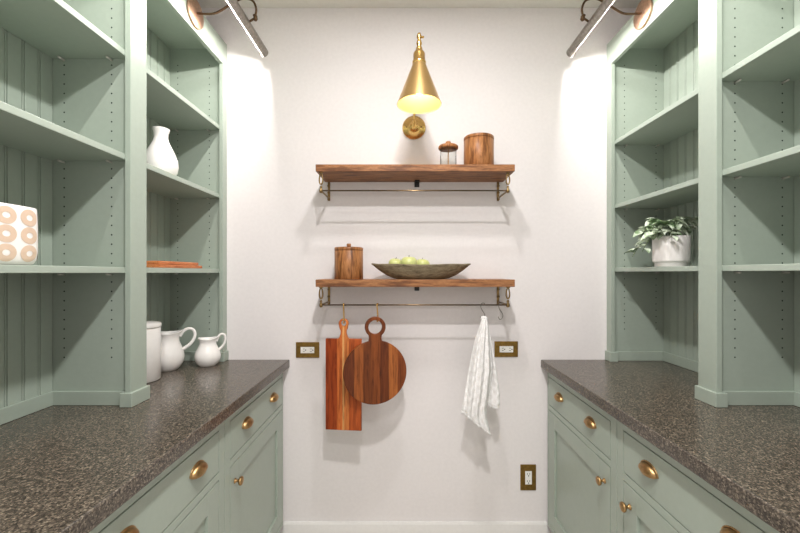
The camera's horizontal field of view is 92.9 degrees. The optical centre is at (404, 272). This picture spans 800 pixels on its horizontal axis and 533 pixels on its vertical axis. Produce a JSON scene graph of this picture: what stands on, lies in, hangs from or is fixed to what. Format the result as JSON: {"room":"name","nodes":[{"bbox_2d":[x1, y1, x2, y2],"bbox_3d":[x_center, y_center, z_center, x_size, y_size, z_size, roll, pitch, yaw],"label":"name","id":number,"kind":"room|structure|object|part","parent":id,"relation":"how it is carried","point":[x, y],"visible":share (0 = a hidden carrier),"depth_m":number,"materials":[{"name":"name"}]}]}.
{"room":"pantry","nodes":[
{"label":"pantry","id":0,"kind":"room"},
{"bbox_2d":[201,8,635,532],"bbox_3d":[0.063,0.013,1.950,2.674,2.672,0.100,0,0,0],"label":"wall","id":1,"kind":"structure","parent":0,"point":[329,84],"depth_m":1.90,"materials":[{"name":"paint"}]},
{"bbox_2d":[296,342,318,357],"bbox_3d":[-0.482,0.386,1.895,0.117,0.078,0.009,0,0,0],"label":"wall outlet","id":2,"kind":"object","parent":1,"relation":"attached to","point":[303,349],"visible":1,"depth_m":1.89,"materials":[{"name":"brown metal"}]},
{"bbox_2d":[301,347,313,352],"bbox_3d":[-0.482,0.386,1.892,0.068,0.031,0.003,0,0,0],"label":"receptacle","id":3,"kind":"object","parent":2,"relation":"attached to","point":[303,349],"depth_m":1.89,"materials":[{"name":"white plastic"}]},
{"bbox_2d":[316,164,514,200],"bbox_3d":[0.049,-0.419,1.797,0.889,0.127,0.206,0,0,0],"label":"wall shelf","id":4,"kind":"object","parent":1,"relation":"attached to","point":[416,173],"visible":1,"depth_m":1.72,"materials":[{"name":"brown wood"}]},
{"bbox_3d":[0.047,-0.370,1.715,0.848,0.006,0.006,0,0,0],"label":"rod","id":5,"kind":"part","parent":4,"relation":"part of","materials":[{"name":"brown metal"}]},
{"bbox_2d":[438,141,457,163],"bbox_3d":[0.207,-0.550,1.785,0.093,0.132,0.093,0,0,0],"label":"glass jar","id":6,"kind":"object","parent":4,"relation":"on","point":[448,147],"visible":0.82,"depth_m":1.77,"materials":[{"name":"clear glass"}]},
{"bbox_3d":[0.207,-0.588,1.785,0.093,0.019,0.093,0,0,0],"label":"lid","id":7,"kind":"part","parent":6,"relation":"part of","materials":[{"name":"brown wood"}]},
{"bbox_2d":[464,132,493,163],"bbox_3d":[0.350,-0.559,1.785,0.140,0.151,0.140,0,0,-9],"label":"wooden canister","id":8,"kind":"object","parent":4,"relation":"on","point":[478,147],"visible":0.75,"depth_m":1.72,"materials":[{"name":"brown wood"}]},
{"bbox_3d":[0.350,-0.626,1.785,0.140,0.017,0.140,0,0,-9],"label":"lid","id":9,"kind":"part","parent":8,"relation":"part of","materials":[{"name":"brown wood"}]},
{"bbox_2d":[283,521,547,532],"bbox_3d":[0.055,1.295,1.893,1.314,0.106,0.014,0,0,0],"label":"baseboard","id":10,"kind":"structure","parent":1,"relation":"attached to","point":[288,526],"depth_m":1.89,"materials":[{"name":"white paint"}]},
{"bbox_2d":[316,279,514,306],"bbox_3d":[0.049,0.096,1.797,0.889,0.129,0.206,0,0,0],"label":"wall shelf","id":11,"kind":"object","parent":1,"relation":"attached to","point":[416,283],"visible":0.97,"depth_m":1.69,"materials":[{"name":"brown wood"}]},
{"bbox_2d":[326,319,361,430],"bbox_3d":[-0.276,0.464,1.737,0.166,0.508,0.017,0,0,6],"label":"cutting board","id":12,"kind":"object","parent":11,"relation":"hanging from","point":[343,411],"visible":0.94,"depth_m":1.73,"materials":[{"name":"brown wood"}]},
{"bbox_2d":[343,303,344,323],"bbox_3d":[-0.273,0.184,1.715,0.007,0.094,0.019,0,0,0],"label":"hook","id":13,"kind":"object","parent":11,"relation":"hanging from","point":[343,303],"visible":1,"depth_m":1.72,"materials":[{"name":"gold metal"}]},
{"bbox_2d":[334,243,362,278],"bbox_3d":[-0.260,-0.053,1.785,0.134,0.167,0.134,0,0,-19],"label":"wooden canister","id":14,"kind":"object","parent":11,"relation":"on","point":[348,261],"visible":0.94,"depth_m":1.73,"materials":[{"name":"brown wood"}]},
{"bbox_3d":[-0.260,-0.110,1.785,0.134,0.017,0.134,0,0,-19],"label":"lid","id":15,"kind":"part","parent":14,"relation":"part of","materials":[{"name":"brown wood"}]},
{"bbox_3d":[0.047,0.146,1.715,0.848,0.006,0.006,0,0,0],"label":"rod","id":16,"kind":"part","parent":11,"relation":"part of","materials":[{"name":"brown metal"}]},
{"bbox_2d":[372,263,470,278],"bbox_3d":[0.080,-0.007,1.788,0.472,0.075,0.164,0,0,-1],"label":"dough bowl","id":17,"kind":"object","parent":11,"relation":"on","point":[397,271],"visible":0.93,"depth_m":1.73,"materials":[{"name":"brown wood"}]},
{"bbox_2d":[388,257,400,263],"bbox_3d":[-0.042,-0.043,1.805,0.065,0.061,0.065,0,0,27],"label":"apple","id":18,"kind":"object","parent":17,"relation":"in","point":[394,260],"visible":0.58,"depth_m":1.78,"materials":[{"name":"green food"}]},
{"bbox_2d":[400,257,416,263],"bbox_3d":[0.022,-0.046,1.772,0.081,0.073,0.081,0,0,21],"label":"apple","id":19,"kind":"object","parent":17,"relation":"in","point":[405,260],"visible":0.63,"depth_m":1.74,"materials":[{"name":"green food"}]},
{"bbox_2d":[417,258,429,263],"bbox_3d":[0.087,-0.038,1.816,0.070,0.065,0.070,0,0,9],"label":"apple","id":20,"kind":"object","parent":17,"relation":"in","point":[419,261],"visible":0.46,"depth_m":1.79,"materials":[{"name":"green food"}]},
{"label":"hook","id":21,"kind":"object","parent":11,"relation":"hanging from","visible":0},
{"bbox_2d":[343,316,405,404],"bbox_3d":[-0.130,0.393,1.701,0.285,0.391,0.018,0,0,-13],"label":"cutting board","id":22,"kind":"object","parent":21,"relation":"hanging from","point":[374,371],"visible":1,"depth_m":1.69,"materials":[{"name":"brown wood"}]},
{"label":"hook","id":23,"kind":"object","parent":11,"relation":"hanging from","visible":0},
{"bbox_2d":[461,316,499,435],"bbox_3d":[0.346,0.466,1.706,0.182,0.540,0.058,0,0,-12],"label":"hand towel","id":24,"kind":"object","parent":23,"relation":"hanging from","point":[482,387],"visible":1,"depth_m":1.70,"materials":[{"name":"fabric"}]},
{"bbox_2d":[397,32,440,138],"bbox_3d":[0.063,-0.837,1.703,0.187,0.345,0.393,0,0,0],"label":"wall sconce","id":25,"kind":"object","parent":1,"relation":"attached to","point":[419,95],"visible":1,"depth_m":1.60,"materials":[{"name":"gold metal"}]},
{"bbox_3d":[0.058,-0.832,1.737,0.022,0.271,0.268,0,0,-4],"label":"arm","id":26,"kind":"part","parent":25,"relation":"part of","materials":[{"name":"gold metal"}]},
{"bbox_3d":[0.063,-0.793,1.600,0.187,0.171,0.187,0,0,0],"label":"lamp shade","id":27,"kind":"part","parent":25,"relation":"part of","materials":[{"name":"gold metal"}]},
{"bbox_2d":[494,341,517,356],"bbox_3d":[0.509,0.382,1.895,0.117,0.078,0.009,0,0,0],"label":"wall outlet","id":28,"kind":"object","parent":1,"relation":"attached to","point":[501,348],"visible":1,"depth_m":1.89,"materials":[{"name":"brown metal"}]},
{"bbox_2d":[500,346,512,351],"bbox_3d":[0.509,0.382,1.892,0.068,0.031,0.003,0,0,0],"label":"receptacle","id":29,"kind":"object","parent":28,"relation":"attached to","point":[502,348],"depth_m":1.89,"materials":[{"name":"white plastic"}]},
{"bbox_2d":[520,464,535,489],"bbox_3d":[0.619,1.022,1.895,0.078,0.128,0.009,0,0,0],"label":"wall outlet","id":30,"kind":"object","parent":1,"relation":"attached to","point":[527,471],"visible":1,"depth_m":1.89,"materials":[{"name":"brown metal"}]},
{"bbox_2d":[525,471,531,483],"bbox_3d":[0.619,1.022,1.892,0.033,0.066,0.003,0,0,0],"label":"receptacle","id":31,"kind":"object","parent":30,"relation":"attached to","point":[528,474],"depth_m":1.89,"materials":[{"name":"white plastic"}]},
{"bbox_2d":[197,0,640,7],"bbox_3d":[0.063,-1.348,0.200,2.674,0.050,3.600,0,0,0],"label":"ceiling","id":32,"kind":"structure","parent":0,"point":[203,3],"depth_m":1.87,"materials":[{"name":"paint"}]},
{"bbox_3d":[0.063,1.373,0.200,2.674,0.050,3.600,0,0,0],"label":"floor","id":33,"kind":"structure","parent":0,"visible":0},
{"bbox_2d":[89,422,223,532],"bbox_3d":[-0.872,0.911,0.953,0.602,0.873,0.631,0,0,0],"label":"base cabinet","id":34,"kind":"object","parent":33,"relation":"on","point":[187,496],"visible":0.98,"depth_m":1.04,"materials":[{"name":"green paint"}]},
{"bbox_3d":[-0.589,0.567,0.809,0.024,0.037,0.081,0,0,0],"label":"cup pull","id":35,"kind":"part","parent":34,"relation":"part of","materials":[{"name":"gold metal"}]},
{"bbox_2d":[0,360,289,532],"bbox_3d":[-0.873,0.454,1.250,0.601,0.040,1.300,0,0,0],"label":"countertop","id":36,"kind":"structure","parent":34,"relation":"on","point":[64,468],"depth_m":0.98,"materials":[{"name":"stone"}]},
{"bbox_2d":[0,0,228,424],"bbox_3d":[-1.024,-0.352,1.246,0.296,1.572,1.304,0,0,0],"label":"bookcase","id":37,"kind":"object","parent":36,"relation":"on","point":[85,85],"visible":0.93,"depth_m":1.25,"materials":[{"name":"green paint"}]},
{"bbox_2d":[0,202,37,264],"bbox_3d":[-1.030,-0.093,0.946,0.147,0.149,0.147,0,0,0],"label":"planter pot","id":38,"kind":"object","parent":37,"relation":"on","point":[18,224],"visible":0.98,"depth_m":0.94,"materials":[{"name":"white ceramic"}]},
{"bbox_3d":[-1.030,0.411,0.955,0.250,0.046,0.591,0,0,0],"label":"moulding","id":39,"kind":"part","parent":37,"relation":"part of","materials":[{"name":"green paint"}]},
{"bbox_3d":[-1.030,-0.712,0.955,0.250,0.019,0.590,0,0,0],"label":"shelf","id":40,"kind":"part","parent":37,"relation":"part of","materials":[{"name":"green paint"}]},
{"bbox_3d":[-1.030,-0.376,0.955,0.250,0.019,0.590,0,0,0],"label":"shelf","id":41,"kind":"part","parent":37,"relation":"part of","materials":[{"name":"green paint"}]},
{"bbox_3d":[-1.030,-0.008,0.955,0.250,0.019,0.590,0,0,0],"label":"shelf","id":42,"kind":"part","parent":37,"relation":"part of","materials":[{"name":"green paint"}]},
{"bbox_3d":[-1.032,-0.336,1.258,0.256,1.540,0.016,0,0,0],"label":"panel","id":43,"kind":"part","parent":37,"relation":"part of","materials":[{"name":"green paint"}]},
{"bbox_2d":[147,126,178,175],"bbox_3d":[-0.985,-0.483,1.539,0.125,0.195,0.125,0,0,0],"label":"vase","id":44,"kind":"object","parent":37,"relation":"on","point":[160,154],"visible":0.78,"depth_m":1.51,"materials":[{"name":"white ceramic"}]},
{"bbox_2d":[147,264,201,268],"bbox_3d":[-0.990,-0.025,1.560,0.165,0.012,0.300,0,0,0],"label":"wooden tray","id":45,"kind":"object","parent":37,"relation":"on","point":[148,265],"visible":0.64,"depth_m":1.48,"materials":[{"name":"orange wood"}]},
{"bbox_2d":[147,261,197,264],"bbox_3d":[-0.990,-0.038,1.550,0.155,0.012,0.275,0,0,0],"label":"wooden tray","id":46,"kind":"object","parent":45,"relation":"on","point":[148,262],"visible":0.52,"depth_m":1.49,"materials":[{"name":"orange wood"}]},
{"bbox_3d":[-1.032,-1.115,1.250,0.256,0.019,1.295,0,0,0],"label":"panel","id":47,"kind":"part","parent":37,"relation":"part of","materials":[{"name":"green paint"}]},
{"bbox_3d":[-1.030,-0.712,1.582,0.250,0.019,0.590,0,0,0],"label":"shelf","id":48,"kind":"part","parent":37,"relation":"part of","materials":[{"name":"green paint"}]},
{"bbox_3d":[-1.030,-0.376,1.582,0.250,0.019,0.590,0,0,0],"label":"shelf","id":49,"kind":"part","parent":37,"relation":"part of","materials":[{"name":"green paint"}]},
{"bbox_3d":[-1.030,-0.008,1.582,0.250,0.019,0.590,0,0,0],"label":"shelf","id":50,"kind":"part","parent":37,"relation":"part of","materials":[{"name":"green paint"}]},
{"bbox_3d":[-1.030,0.411,1.582,0.250,0.046,0.591,0,0,0],"label":"moulding","id":51,"kind":"part","parent":37,"relation":"part of","materials":[{"name":"green paint"}]},
{"bbox_3d":[-1.032,-0.336,1.885,0.256,1.540,0.016,0,0,0],"label":"panel","id":52,"kind":"part","parent":37,"relation":"part of","materials":[{"name":"green paint"}]},
{"bbox_3d":[-0.895,-1.080,1.250,0.019,0.116,1.295,0,0,0],"label":"rail","id":53,"kind":"part","parent":37,"relation":"part of","materials":[{"name":"green paint"}]},
{"bbox_2d":[186,0,267,56],"bbox_3d":[-0.751,-1.094,1.600,0.267,0.130,0.430,0,0,0],"label":"picture light","id":54,"kind":"object","parent":37,"relation":"attached to","point":[195,14],"visible":1,"depth_m":1.60,"materials":[{"name":"brown metal"}]},
{"bbox_3d":[-0.746,-1.120,1.600,0.255,0.079,0.009,0,0,0],"label":"arm","id":55,"kind":"part","parent":54,"relation":"part of","materials":[{"name":"brown metal"}]},
{"bbox_3d":[-0.671,-1.051,1.600,0.045,0.045,0.430,0,0,0],"label":"lamp shade","id":56,"kind":"part","parent":54,"relation":"part of","materials":[{"name":"grey metal"}]},
{"bbox_2d":[147,321,161,382],"bbox_3d":[-1.062,0.315,1.530,0.145,0.237,0.145,0,0,0],"label":"ceramic canister","id":57,"kind":"object","parent":36,"relation":"on","point":[153,327],"visible":0.39,"depth_m":1.51,"materials":[{"name":"white ceramic"}]},
{"bbox_3d":[-1.062,0.209,1.530,0.145,0.024,0.145,0,0,0],"label":"lid","id":58,"kind":"part","parent":57,"relation":"part of","materials":[{"name":"white ceramic"}]},
{"bbox_2d":[161,327,196,371],"bbox_3d":[-1.050,0.341,1.712,0.133,0.186,0.161,0,0,32],"label":"pitcher","id":59,"kind":"object","parent":36,"relation":"on","point":[172,351],"visible":0.82,"depth_m":1.67,"materials":[{"name":"white ceramic"}]},
{"bbox_3d":[-0.988,0.301,1.731,0.074,0.106,0.017,0,0,-24],"label":"handle","id":60,"kind":"part","parent":59,"relation":"part of","materials":[{"name":"white ceramic"}]},
{"bbox_2d":[194,333,226,366],"bbox_3d":[-0.917,0.360,1.777,0.116,0.148,0.112,0,0,19],"label":"pitcher","id":61,"kind":"object","parent":36,"relation":"on","point":[207,354],"visible":1,"depth_m":1.75,"materials":[{"name":"white ceramic"}]},
{"bbox_3d":[-0.868,0.327,1.799,0.050,0.083,0.013,0,0,-23],"label":"handle","id":62,"kind":"part","parent":61,"relation":"part of","materials":[{"name":"white ceramic"}]},
{"bbox_3d":[-0.610,0.949,0.955,0.020,0.549,0.550,0,0,0],"label":"door","id":63,"kind":"part","parent":34,"relation":"part of","materials":[{"name":"green paint"}]},
{"bbox_3d":[-0.589,0.567,1.101,0.024,0.037,0.081,0,0,0],"label":"cup pull","id":64,"kind":"part","parent":34,"relation":"part of","materials":[{"name":"gold metal"}]},
{"bbox_2d":[224,373,282,532],"bbox_3d":[-0.872,0.911,1.577,0.602,0.873,0.611,0,0,0],"label":"base cabinet","id":65,"kind":"object","parent":33,"relation":"on","point":[253,434],"visible":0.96,"depth_m":1.55,"materials":[{"name":"green paint"}]},
{"bbox_3d":[-0.585,0.738,1.346,0.028,0.031,0.031,0,0,0],"label":"knob","id":66,"kind":"part","parent":65,"relation":"part of","materials":[{"name":"gold metal"}]},
{"bbox_3d":[-0.589,0.567,1.443,0.024,0.037,0.081,0,0,0],"label":"cup pull","id":67,"kind":"part","parent":65,"relation":"part of","materials":[{"name":"gold metal"}]},
{"bbox_3d":[-0.610,0.579,1.589,0.020,0.130,0.554,0,0,0],"label":"drawer","id":68,"kind":"part","parent":65,"relation":"part of","materials":[{"name":"green paint"}]},
{"bbox_3d":[-0.610,0.949,1.589,0.020,0.549,0.554,0,0,0],"label":"door","id":69,"kind":"part","parent":65,"relation":"part of","materials":[{"name":"green paint"}]},
{"bbox_3d":[-0.589,0.567,1.735,0.024,0.037,0.081,0,0,0],"label":"cup pull","id":70,"kind":"part","parent":65,"relation":"part of","materials":[{"name":"gold metal"}]},
{"bbox_2d":[548,372,616,532],"bbox_3d":[0.990,0.911,1.577,0.617,0.873,0.611,0,0,0],"label":"base cabinet","id":71,"kind":"object","parent":33,"relation":"on","point":[582,437],"visible":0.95,"depth_m":1.55,"materials":[{"name":"green paint"}]},
{"bbox_3d":[0.700,0.566,1.735,0.023,0.036,0.081,0,0,0],"label":"cup pull","id":72,"kind":"part","parent":71,"relation":"part of","materials":[{"name":"gold metal"}]},
{"bbox_3d":[0.720,0.579,1.589,0.020,0.130,0.554,0,0,0],"label":"drawer","id":73,"kind":"part","parent":71,"relation":"part of","materials":[{"name":"green paint"}]},
{"bbox_3d":[0.720,0.949,1.589,0.020,0.549,0.554,0,0,0],"label":"door","id":74,"kind":"part","parent":71,"relation":"part of","materials":[{"name":"green paint"}]},
{"bbox_3d":[0.700,0.566,1.443,0.023,0.036,0.081,0,0,0],"label":"cup pull","id":75,"kind":"part","parent":71,"relation":"part of","materials":[{"name":"gold metal"}]},
{"bbox_3d":[0.696,0.738,1.346,0.028,0.031,0.031,0,0,0],"label":"knob","id":76,"kind":"part","parent":71,"relation":"part of","materials":[{"name":"gold metal"}]},
{"bbox_2d":[617,420,779,532],"bbox_3d":[0.990,0.911,0.953,0.617,0.873,0.631,0,0,0],"label":"base cabinet","id":77,"kind":"object","parent":33,"relation":"on","point":[656,493],"visible":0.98,"depth_m":1.03,"materials":[{"name":"green paint"}]},
{"bbox_3d":[0.696,0.738,1.196,0.028,0.031,0.031,0,0,0],"label":"knob","id":78,"kind":"part","parent":77,"relation":"part of","materials":[{"name":"gold metal"}]},
{"bbox_3d":[0.700,0.566,1.101,0.023,0.036,0.081,0,0,0],"label":"cup pull","id":79,"kind":"part","parent":77,"relation":"part of","materials":[{"name":"gold metal"}]},
{"bbox_3d":[0.720,0.949,0.955,0.020,0.549,0.550,0,0,0],"label":"door","id":80,"kind":"part","parent":77,"relation":"part of","materials":[{"name":"green paint"}]},
{"bbox_2d":[541,360,799,532],"bbox_3d":[0.991,0.454,1.250,0.617,0.040,1.300,0,0,0],"label":"countertop","id":81,"kind":"structure","parent":77,"relation":"on","point":[750,454],"depth_m":1.07,"materials":[{"name":"stone"}]},
{"bbox_2d":[605,0,799,407],"bbox_3d":[1.150,-0.352,1.246,0.296,1.572,1.304,0,0,0],"label":"bookcase","id":82,"kind":"object","parent":81,"relation":"on","point":[703,99],"visible":0.98,"depth_m":1.25,"materials":[{"name":"green paint"}]},
{"bbox_2d":[566,0,652,56],"bbox_3d":[0.877,-1.094,1.600,0.267,0.130,0.430,0,0,0],"label":"picture light","id":83,"kind":"object","parent":82,"relation":"attached to","point":[642,14],"visible":1,"depth_m":1.60,"materials":[{"name":"brown metal"}]},
{"bbox_3d":[0.797,-1.051,1.600,0.045,0.045,0.430,0,0,0],"label":"lamp shade","id":84,"kind":"part","parent":83,"relation":"part of","materials":[{"name":"grey metal"}]},
{"bbox_3d":[0.872,-1.120,1.600,0.255,0.079,0.009,0,0,0],"label":"arm","id":85,"kind":"part","parent":83,"relation":"part of","materials":[{"name":"brown metal"}]},
{"bbox_3d":[1.158,-0.336,1.885,0.256,1.540,0.016,0,0,0],"label":"panel","id":86,"kind":"part","parent":82,"relation":"part of","materials":[{"name":"green paint"}]},
{"bbox_3d":[1.020,-1.080,1.250,0.019,0.116,1.295,0,0,0],"label":"rail","id":87,"kind":"part","parent":82,"relation":"part of","materials":[{"name":"green paint"}]},
{"bbox_3d":[1.155,-0.638,1.582,0.250,0.019,0.590,0,0,0],"label":"shelf","id":88,"kind":"part","parent":82,"relation":"part of","materials":[{"name":"green paint"}]},
{"bbox_3d":[1.155,-0.323,1.582,0.250,0.019,0.590,0,0,0],"label":"shelf","id":89,"kind":"part","parent":82,"relation":"part of","materials":[{"name":"green paint"}]},
{"bbox_3d":[1.155,-0.014,1.582,0.250,0.019,0.590,0,0,0],"label":"shelf","id":90,"kind":"part","parent":82,"relation":"part of","materials":[{"name":"green paint"}]},
{"bbox_3d":[1.156,0.411,1.582,0.250,0.046,0.591,0,0,0],"label":"moulding","id":91,"kind":"part","parent":82,"relation":"part of","materials":[{"name":"green paint"}]},
{"bbox_2d":[625,216,697,266],"bbox_3d":[1.083,-0.131,1.591,0.273,0.214,0.247,0,0,0],"label":"potted plant","id":92,"kind":"object","parent":82,"relation":"on","point":[674,249],"visible":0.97,"depth_m":1.54,"materials":[{"name":"green plant"}]},
{"bbox_3d":[1.113,-0.087,1.585,0.133,0.125,0.133,0,0,0],"label":"pot","id":93,"kind":"part","parent":92,"relation":"part of","materials":[{"name":"white ceramic"}]},
{"bbox_3d":[1.158,-1.115,1.250,0.256,0.019,1.295,0,0,0],"label":"panel","id":94,"kind":"part","parent":82,"relation":"part of","materials":[{"name":"green paint"}]},
{"bbox_3d":[1.158,-0.336,1.258,0.256,1.540,0.016,0,0,0],"label":"panel","id":95,"kind":"part","parent":82,"relation":"part of","materials":[{"name":"green paint"}]},
{"bbox_3d":[1.155,-0.638,0.955,0.250,0.019,0.590,0,0,0],"label":"shelf","id":96,"kind":"part","parent":82,"relation":"part of","materials":[{"name":"green paint"}]},
{"bbox_3d":[1.155,-0.323,0.955,0.250,0.019,0.590,0,0,0],"label":"shelf","id":97,"kind":"part","parent":82,"relation":"part of","materials":[{"name":"green paint"}]},
{"bbox_3d":[1.155,-0.014,0.955,0.250,0.019,0.590,0,0,0],"label":"shelf","id":98,"kind":"part","parent":82,"relation":"part of","materials":[{"name":"green paint"}]},
{"bbox_3d":[1.156,0.411,0.955,0.250,0.046,0.591,0,0,0],"label":"moulding","id":99,"kind":"part","parent":82,"relation":"part of","materials":[{"name":"green paint"}]},
{"bbox_3d":[0.700,0.566,0.809,0.023,0.036,0.081,0,0,0],"label":"cup pull","id":100,"kind":"part","parent":77,"relation":"part of","materials":[{"name":"gold metal"}]}
]}

